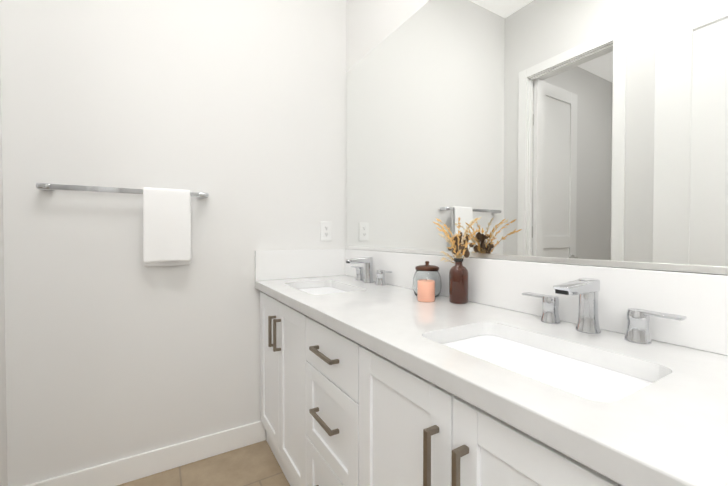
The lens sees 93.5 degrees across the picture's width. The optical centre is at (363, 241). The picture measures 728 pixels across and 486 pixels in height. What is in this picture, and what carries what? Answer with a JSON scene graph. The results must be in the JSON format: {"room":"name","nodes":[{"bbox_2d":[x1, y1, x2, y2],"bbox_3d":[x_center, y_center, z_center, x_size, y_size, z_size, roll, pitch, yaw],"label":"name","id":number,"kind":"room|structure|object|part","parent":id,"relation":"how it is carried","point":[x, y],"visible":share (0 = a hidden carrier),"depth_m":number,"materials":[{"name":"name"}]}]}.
{"room":"bathroom","nodes":[
{"label":"bathroom","id":0,"kind":"room"},
{"bbox_2d":[0,53,7,485],"bbox_3d":[-0.708,-0.351,0.053,0.120,2.920,3.100,-1,1,-31],"label":"wall","id":1,"kind":"structure","parent":0,"point":[3,451],"depth_m":1.32,"materials":[{"name":"white paint"}]},
{"bbox_2d":[0,0,345,485],"bbox_3d":[-0.739,-0.378,1.784,1.610,2.920,0.100,-1,1,-31],"label":"wall","id":2,"kind":"structure","parent":0,"point":[115,347],"depth_m":1.58,"materials":[{"name":"white paint"}]},
{"bbox_2d":[36,183,208,265],"bbox_3d":[-1.023,-0.062,1.510,0.619,0.355,0.082,-1,1,-31],"label":"towel rail","id":3,"kind":"object","parent":2,"relation":"attached to","point":[166,226],"visible":1,"depth_m":1.54,"materials":[{"name":"silver metal"}]},
{"bbox_2d":[143,187,190,265],"bbox_3d":[-0.897,-0.063,1.564,0.192,0.356,0.046,-1,1,-31],"label":"towel","id":4,"kind":"object","parent":3,"relation":"hanging from","point":[166,212],"depth_m":1.55,"materials":[{"name":"white fabric"}]},
{"bbox_2d":[24,421,265,485],"bbox_3d":[-0.962,1.030,1.606,0.995,0.110,0.013,-1,1,-31],"label":"baseboard","id":5,"kind":"structure","parent":2,"relation":"attached to","point":[130,468],"depth_m":1.61,"materials":[{"name":"white paint"}]},
{"bbox_2d":[320,221,330,240],"bbox_3d":[-0.225,-0.059,2.034,0.070,0.115,0.009,-1,1,-31],"label":"electrical outlet","id":6,"kind":"object","parent":2,"relation":"attached to","point":[325,231],"visible":1,"depth_m":2.03,"materials":[{"name":"white plastic"}]},
{"bbox_2d":[117,440,289,485],"bbox_3d":[-0.944,1.160,-0.006,3.830,0.100,3.400,-1,1,-31],"label":"floor","id":7,"kind":"structure","parent":0,"point":[256,464],"depth_m":1.60,"materials":[{"name":"tile"}]},
{"bbox_2d":[255,285,642,485],"bbox_3d":[0.200,0.678,1.057,0.562,0.831,2.138,-1,1,-31],"label":"bathroom vanity","id":8,"kind":"object","parent":7,"relation":"on","point":[374,371],"depth_m":0.87,"materials":[{"name":"white paint"}]},
{"bbox_2d":[255,273,727,485],"bbox_3d":[0.207,0.242,1.047,0.553,0.038,2.150,-1,1,-31],"label":"countertop","id":9,"kind":"structure","parent":8,"relation":"on","point":[671,429],"depth_m":0.59,"materials":[{"name":"white stone"}]},
{"bbox_2d":[295,285,346,292],"bbox_3d":[-0.196,0.320,1.631,0.310,0.160,0.460,-1,1,-31],"label":"sink","id":10,"kind":"object","parent":9,"relation":"in","point":[310,288],"depth_m":1.77,"materials":[{"name":"white ceramic"}]},
{"bbox_2d":[343,257,394,284],"bbox_3d":[-0.017,0.146,1.736,0.158,0.131,0.360,-1,1,-31],"label":"faucet","id":11,"kind":"object","parent":9,"relation":"on","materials":[{"name":"grey metal"}]},
{"bbox_2d":[417,279,434,301],"bbox_3d":[0.229,0.179,1.260,0.064,0.081,0.064,-1,1,-31],"label":"candle","id":12,"kind":"object","parent":9,"relation":"on","point":[425,290],"visible":0.98,"depth_m":1.23,"materials":[{"name":"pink wax"}]},
{"bbox_2d":[413,261,441,296],"bbox_3d":[0.248,0.148,1.347,0.112,0.140,0.112,-1,1,-31],"label":"jar","id":13,"kind":"object","parent":9,"relation":"on","point":[427,271],"visible":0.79,"depth_m":1.31,"materials":[{"name":"clear glass"}]},
{"bbox_3d":[0.248,0.095,1.346,0.094,0.033,0.094,-1,1,-31],"label":"lid","id":14,"kind":"part","parent":13,"relation":"part of","materials":[{"name":"brown wood"}]},
{"bbox_2d":[433,217,480,303],"bbox_3d":[0.328,0.067,1.219,0.144,0.305,0.265,-1,1,-31],"label":"vase","id":15,"kind":"object","parent":9,"relation":"on","point":[458,282],"visible":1,"depth_m":1.20,"materials":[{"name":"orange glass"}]},
{"bbox_2d":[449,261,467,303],"bbox_3d":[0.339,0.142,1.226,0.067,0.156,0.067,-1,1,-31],"label":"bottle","id":16,"kind":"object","parent":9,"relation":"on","point":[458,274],"depth_m":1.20,"materials":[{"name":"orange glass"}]},
{"bbox_2d":[435,329,654,400],"bbox_3d":[0.347,0.334,0.726,0.310,0.160,0.460,-1,1,-31],"label":"sink","id":17,"kind":"object","parent":9,"relation":"in","point":[589,376],"depth_m":0.74,"materials":[{"name":"white ceramic"}]},
{"bbox_2d":[519,277,686,344],"bbox_3d":[0.523,0.160,0.836,0.158,0.131,0.360,-1,1,-31],"label":"faucet","id":18,"kind":"object","parent":9,"relation":"on","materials":[{"name":"grey metal"}]},
{"bbox_2d":[346,0,725,274],"bbox_3d":[0.732,-0.363,0.801,0.100,2.920,3.100,-1,1,-31],"label":"wall","id":19,"kind":"structure","parent":0,"point":[371,25],"depth_m":1.84,"materials":[{"name":"white paint"}]},
{"bbox_2d":[255,249,727,355],"bbox_3d":[0.207,0.143,1.046,0.552,0.160,2.150,-1,1,-31],"label":"backsplash","id":20,"kind":"structure","parent":19,"relation":"attached to","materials":[{"name":"white stone"}]},
{"bbox_2d":[346,0,727,274],"bbox_3d":[0.558,-0.471,0.980,0.008,1.068,2.588,-1,1,-31],"label":"mirror","id":21,"kind":"object","parent":19,"relation":"attached to","point":[588,132],"visible":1,"depth_m":1.00,"materials":[{"name":"clear glass"}]}
]}

